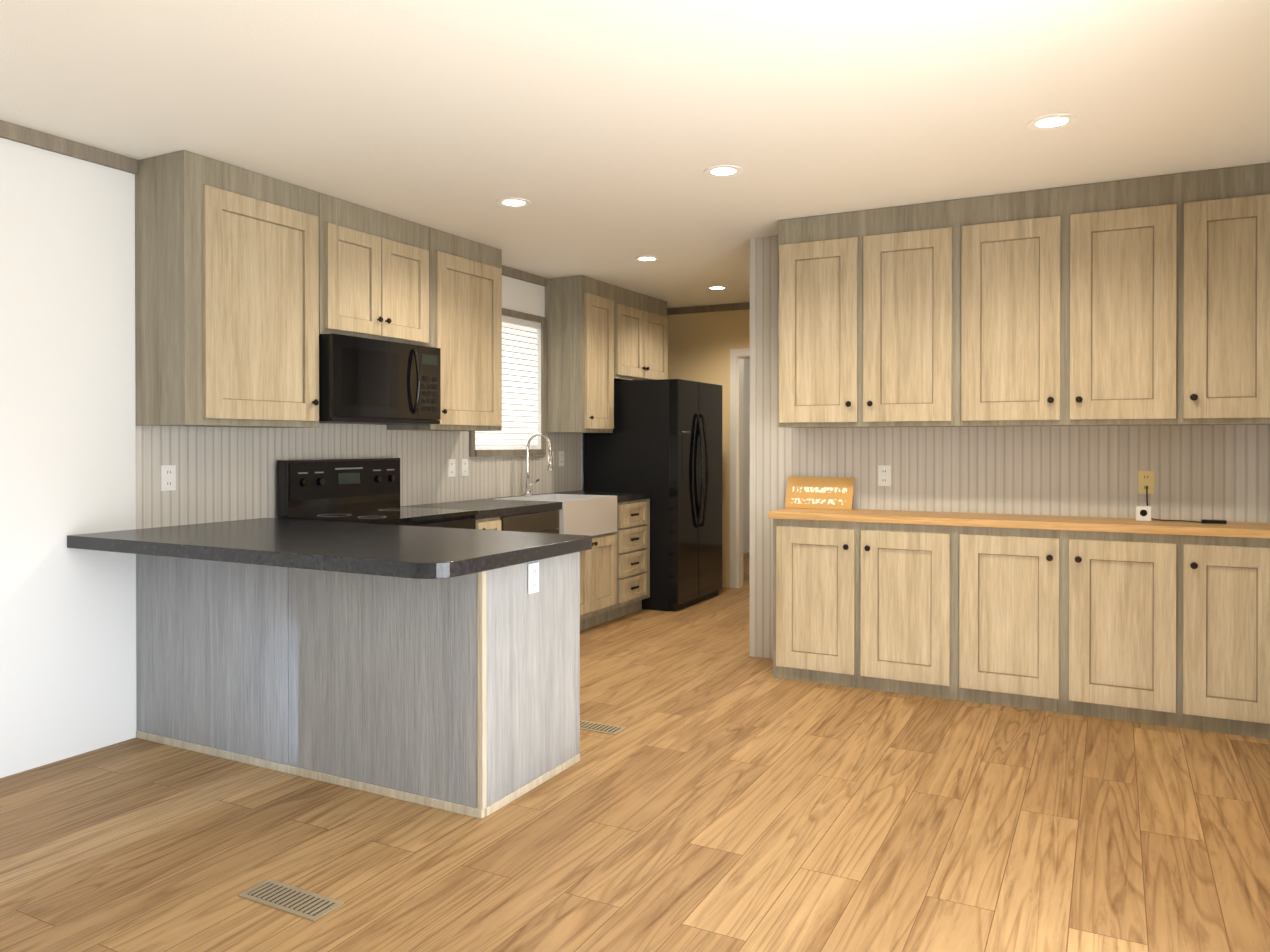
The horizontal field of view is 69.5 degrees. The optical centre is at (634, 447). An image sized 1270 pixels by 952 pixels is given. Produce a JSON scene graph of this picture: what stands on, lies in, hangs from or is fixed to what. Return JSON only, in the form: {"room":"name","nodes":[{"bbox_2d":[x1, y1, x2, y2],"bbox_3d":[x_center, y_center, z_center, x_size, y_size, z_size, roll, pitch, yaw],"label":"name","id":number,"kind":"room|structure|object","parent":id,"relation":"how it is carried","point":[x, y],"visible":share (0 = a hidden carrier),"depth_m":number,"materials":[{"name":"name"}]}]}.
{"room":"kitchen","nodes":[
{"label":"kitchen","id":0,"kind":"room"},
{"bbox_2d":[0,138,749,777],"bbox_3d":[-1.702,0.002,5.104,0.142,2.530,14.300,0,0,28],"label":"wall","id":1,"kind":"structure","parent":0,"point":[80,452],"depth_m":3.84,"materials":[{"name":"white paint"}]},
{"bbox_2d":[161,465,175,490],"bbox_3d":[-2.115,0.138,4.153,0.007,0.115,0.070,0,0,28],"label":"electrical outlet","id":2,"kind":"object","parent":1,"relation":"attached to","point":[168,477],"visible":1,"depth_m":4.15,"materials":[{"name":"white plastic"}]},
{"bbox_2d":[135,150,501,430],"bbox_3d":[-1.498,-0.681,4.926,0.380,1.158,2.260,0,0,28],"label":"wall cabinet","id":3,"kind":"object","parent":1,"relation":"attached to","point":[250,286],"visible":1,"depth_m":4.28,"materials":[{"name":"brown wood"}]},
{"bbox_2d":[319,333,440,424],"bbox_3d":[-1.452,-0.347,4.929,0.457,0.430,0.812,0,0,28],"label":"over-the-range microwave","id":4,"kind":"object","parent":1,"relation":"attached to","point":[370,381],"visible":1,"depth_m":4.76,"materials":[{"name":"black"}]},
{"bbox_2d":[448,459,454,476],"bbox_3d":[-1.186,0.133,5.930,0.007,0.115,0.070,0,0,28],"label":"electrical outlet","id":5,"kind":"object","parent":1,"relation":"attached to","point":[451,467],"visible":1,"depth_m":5.92,"materials":[{"name":"white plastic"}]},
{"bbox_2d":[461,459,467,475],"bbox_3d":[-1.124,0.132,6.050,0.007,0.115,0.070,0,0,28],"label":"electrical outlet","id":6,"kind":"object","parent":1,"relation":"attached to","point":[464,467],"visible":1,"depth_m":6.04,"materials":[{"name":"white plastic"}]},
{"bbox_2d":[469,308,545,456],"bbox_3d":[-0.930,-0.458,6.515,0.140,1.035,0.910,0,0,28],"label":"window","id":7,"kind":"structure","parent":1,"relation":"in","point":[519,383],"depth_m":6.64,"materials":[{"name":"white plastic"}]},
{"bbox_2d":[559,451,563,465],"bbox_3d":[-0.571,0.086,7.109,0.007,0.115,0.070,0,0,28],"label":"electrical outlet","id":8,"kind":"object","parent":1,"relation":"attached to","point":[561,458],"visible":1,"depth_m":7.10,"materials":[{"name":"white plastic"}]},
{"bbox_2d":[545,275,667,432],"bbox_3d":[-0.176,-0.695,7.457,0.380,1.158,1.450,0,0,28],"label":"wall cabinet","id":9,"kind":"object","parent":1,"relation":"attached to","point":[601,337],"visible":0.92,"depth_m":6.90,"materials":[{"name":"brown wood"}]},
{"bbox_2d":[0,552,1269,951],"bbox_3d":[0.407,1.323,4.010,4.920,0.100,14.300,0,0,28],"label":"floor","id":10,"kind":"structure","parent":0,"point":[724,790],"depth_m":3.00,"materials":[{"name":"brown wood"}]},
{"bbox_2d":[136,554,282,771],"bbox_3d":[-1.623,0.842,4.092,0.939,0.864,0.650,0,0,28],"label":"base cabinet","id":11,"kind":"object","parent":10,"relation":"on","point":[209,635],"depth_m":3.79,"materials":[{"name":"grey wood"}]},
{"bbox_2d":[238,879,343,921],"bbox_3d":[-0.976,1.278,2.594,0.300,0.006,0.110,0,0,28],"label":"floor vent","id":12,"kind":"object","parent":10,"relation":"in","point":[301,903],"visible":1,"depth_m":2.58,"materials":[{"name":"brown metal"}]},
{"bbox_2d":[277,458,477,528],"bbox_3d":[-1.330,0.666,4.874,0.678,1.205,0.824,0,0,28],"label":"range","id":13,"kind":"object","parent":10,"relation":"on","point":[364,490],"visible":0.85,"depth_m":4.88,"materials":[{"name":"black metal"}]},
{"bbox_2d":[283,550,584,818],"bbox_3d":[-0.792,0.844,3.656,0.945,0.864,0.653,0,0,28],"label":"base cabinet","id":14,"kind":"object","parent":10,"relation":"on","point":[437,667],"depth_m":3.37,"materials":[{"name":"grey wood"}]},
{"bbox_2d":[67,518,591,581],"bbox_3d":[-1.243,0.386,3.744,1.932,0.052,0.990,0,0,28],"label":"countertop","id":15,"kind":"structure","parent":14,"relation":"on","point":[421,553],"depth_m":3.45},
{"bbox_2d":[528,562,538,593],"bbox_3d":[-0.378,0.487,3.417,0.007,0.110,0.065,0,0,28],"label":"electrical outlet","id":16,"kind":"object","parent":14,"relation":"attached to","point":[533,577],"visible":1,"depth_m":3.41,"materials":[{"name":"white plastic"}]},
{"bbox_2d":[476,514,505,530],"bbox_3d":[-1.115,0.834,5.377,0.650,0.864,0.256,0,0,28],"label":"base cabinet","id":17,"kind":"object","parent":10,"relation":"on","point":[492,521],"depth_m":5.24,"materials":[{"name":"brown wood"}]},
{"bbox_2d":[400,498,561,517],"bbox_3d":[-0.966,0.376,5.664,0.646,0.048,0.907,0,0,28],"label":"countertop","id":18,"kind":"structure","parent":17,"relation":"on","point":[489,505],"depth_m":5.57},
{"bbox_2d":[500,510,558,533],"bbox_3d":[-0.886,0.834,5.749,0.656,0.860,0.606,0,0,28],"label":"dishwasher","id":19,"kind":"object","parent":10,"relation":"on","point":[543,522],"visible":0.17,"depth_m":5.62,"materials":[{"name":"black metal"}]},
{"bbox_2d":[559,530,597,630],"bbox_3d":[-0.662,0.934,6.245,0.650,0.655,0.473,0,0,28],"label":"base cabinet","id":20,"kind":"object","parent":10,"relation":"on","point":[588,558],"depth_m":6.24,"materials":[{"name":"brown wood"}]},
{"bbox_2d":[557,526,621,624],"bbox_3d":[-0.511,0.932,6.533,0.650,0.655,0.474,0,0,28],"label":"base cabinet","id":21,"kind":"object","parent":10,"relation":"on","point":[614,575],"depth_m":6.50,"materials":[{"name":"brown wood"}]},
{"bbox_2d":[546,498,650,615],"bbox_3d":[-0.278,0.825,6.980,0.648,0.864,0.536,0,0,28],"label":"base cabinet","id":22,"kind":"object","parent":10,"relation":"on","point":[633,514],"depth_m":6.83,"materials":[{"name":"brown wood"}]},
{"bbox_2d":[538,490,651,501],"bbox_3d":[-0.288,0.369,6.961,0.646,0.048,0.574,0,0,28],"label":"countertop","id":23,"kind":"structure","parent":22,"relation":"on","point":[620,494],"depth_m":6.88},
{"bbox_2d":[524,432,552,495],"bbox_3d":[-0.662,0.118,6.484,0.236,0.451,0.130,0,0,28],"label":"faucet","id":24,"kind":"object","parent":23,"relation":"on","point":[527,492],"visible":1,"depth_m":6.47,"materials":[{"name":"silver metal"}]},
{"bbox_2d":[496,494,616,535],"bbox_3d":[-0.541,0.474,6.362,0.560,0.257,0.720,0,0,28],"label":"sink","id":25,"kind":"object","parent":23,"relation":"in","point":[591,515],"visible":0.46,"depth_m":6.26,"materials":[{"name":"white ceramic"}]},
{"bbox_2d":[580,720,626,734],"bbox_3d":[-0.209,1.269,4.179,0.330,0.006,0.110,0,0,28],"label":"floor vent","id":26,"kind":"object","parent":10,"relation":"in","point":[600,727],"visible":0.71,"depth_m":4.14,"materials":[{"name":"brown metal"}]},
{"bbox_2d":[584,379,721,611],"bbox_3d":[0.196,0.364,7.556,0.898,1.780,0.900,0,0,28],"label":"fridge","id":27,"kind":"object","parent":10,"relation":"on","point":[662,442],"visible":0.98,"depth_m":7.16,"materials":[{"name":"black metal"}]},
{"bbox_2d":[768,516,955,699],"bbox_3d":[1.275,0.829,5.001,0.959,0.878,0.430,0,0,28],"label":"base cabinet","id":28,"kind":"object","parent":10,"relation":"on","point":[866,604],"depth_m":4.79,"materials":[{"name":"brown wood"}]},
{"bbox_2d":[956,524,1183,727],"bbox_3d":[2.131,0.832,4.554,0.971,0.878,0.430,0,0,28],"label":"base cabinet","id":29,"kind":"object","parent":10,"relation":"on","point":[1159,622],"depth_m":4.34,"materials":[{"name":"brown wood"}]},
{"bbox_2d":[768,508,1269,535],"bbox_3d":[1.938,0.373,4.652,2.494,0.038,0.430,0,0,28],"label":"countertop","id":30,"kind":"structure","parent":29,"relation":"on","point":[1241,528],"depth_m":4.53,"materials":[{"name":"brown wood"}]},
{"bbox_2d":[785,476,854,509],"bbox_3d":[1.065,0.261,5.285,0.390,0.179,0.080,0,0,28],"label":"sign","id":31,"kind":"object","parent":30,"relation":"on","point":[822,492],"visible":0.86,"depth_m":5.27,"materials":[{"name":"orange wood"}]},
{"bbox_2d":[1136,506,1150,520],"bbox_3d":[2.475,0.321,4.459,0.065,0.069,0.069,0,0,28],"label":"camera","id":32,"kind":"object","parent":30,"relation":"on","point":[1143,513],"visible":1,"depth_m":4.43,"materials":[{"name":"white plastic"}]},
{"bbox_2d":[1146,486,1226,523],"bbox_3d":[2.649,0.273,4.412,0.323,0.164,0.181,0,0,28],"label":"cord","id":33,"kind":"object","parent":30,"relation":"on","point":[1214,521],"visible":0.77,"depth_m":4.32,"materials":[{"name":"black"}]},
{"bbox_2d":[1184,532,1269,738],"bbox_3d":[2.802,0.834,4.204,0.544,0.878,0.430,0,0,28],"label":"base cabinet","id":34,"kind":"object","parent":10,"relation":"on","point":[1227,575],"depth_m":4.06,"materials":[{"name":"brown wood"}]},
{"bbox_2d":[0,0,1269,307],"bbox_3d":[0.407,-1.306,3.995,4.920,0.100,14.300,0,0,28],"label":"ceiling","id":35,"kind":"structure","parent":0,"point":[600,134],"depth_m":3.33,"materials":[{"name":"white paint"}]},
{"bbox_2d":[0,120,749,314],"bbox_3d":[-0.321,-1.219,2.627,4.598,0.060,10.900,0,0,28],"label":"crown molding","id":36,"kind":"structure","parent":35,"relation":"attached to","point":[43,140],"depth_m":3.84,"materials":[{"name":"wood"}]},
{"bbox_2d":[496,198,530,207],"bbox_3d":[-0.623,-1.257,4.703,0.176,0.006,0.176,0,0,28],"label":"recessed light","id":37,"kind":"object","parent":35,"relation":"in","point":[513,202],"visible":1,"depth_m":4.70,"materials":[{"name":"white plastic"}]},
{"bbox_2d":[634,256,659,261],"bbox_3d":[0.083,-1.265,6.139,0.176,0.006,0.176,0,0,28],"label":"recessed light","id":38,"kind":"object","parent":35,"relation":"in","point":[647,258],"visible":0.98,"depth_m":6.13,"materials":[{"name":"white plastic"}]},
{"bbox_2d":[706,286,727,289],"bbox_3d":[0.653,-1.272,7.297,0.176,0.006,0.176,0,0,28],"label":"recessed light","id":39,"kind":"object","parent":35,"relation":"in","point":[716,287],"visible":0.98,"depth_m":7.27,"materials":[{"name":"white plastic"}]},
{"bbox_2d":[704,165,742,176],"bbox_3d":[0.401,-1.254,4.157,0.176,0.006,0.176,0,0,28],"label":"recessed light","id":40,"kind":"object","parent":35,"relation":"in","point":[723,170],"visible":0.98,"depth_m":4.15,"materials":[{"name":"white plastic"}]},
{"bbox_2d":[1027,113,1076,129],"bbox_3d":[1.602,-1.250,3.518,0.176,0.006,0.176,0,0,28],"label":"recessed light","id":41,"kind":"object","parent":35,"relation":"in","point":[1053,121],"visible":0.98,"depth_m":3.51,"materials":[{"name":"white plastic"}]},
{"bbox_2d":[667,309,749,587],"bbox_3d":[2.237,-0.011,7.506,4.620,2.530,0.135,0,0,28],"label":"wall","id":42,"kind":"structure","parent":0,"point":[710,347],"depth_m":8.20,"materials":[{"name":"beige paint"}]},
{"bbox_2d":[749,235,1269,658],"bbox_3d":[1.949,0.003,4.957,2.770,2.530,0.120,0,0,28],"label":"wall","id":43,"kind":"structure","parent":0,"point":[1214,472],"depth_m":4.91,"materials":[{"name":"beige"}]},
{"bbox_2d":[878,465,890,485],"bbox_3d":[1.407,0.159,5.169,0.070,0.115,0.007,0,0,28],"label":"electrical outlet","id":44,"kind":"object","parent":43,"relation":"attached to","point":[884,475],"visible":1,"depth_m":5.17,"materials":[{"name":"white plastic"}]},
{"bbox_2d":[778,163,1269,427],"bbox_3d":[1.956,-0.684,4.649,2.464,1.148,0.410,0,0,28],"label":"wall cabinet","id":45,"kind":"object","parent":43,"relation":"attached to","point":[1144,301],"visible":1,"depth_m":4.46,"materials":[{"name":"brown wood"}]},
{"bbox_2d":[1138,471,1153,493],"bbox_3d":[2.551,0.173,4.571,0.070,0.115,0.007,0,0,28],"label":"electrical outlet","id":46,"kind":"object","parent":43,"relation":"attached to","point":[1145,478],"visible":1,"depth_m":4.57,"materials":[{"name":"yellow plastic"}]}
]}

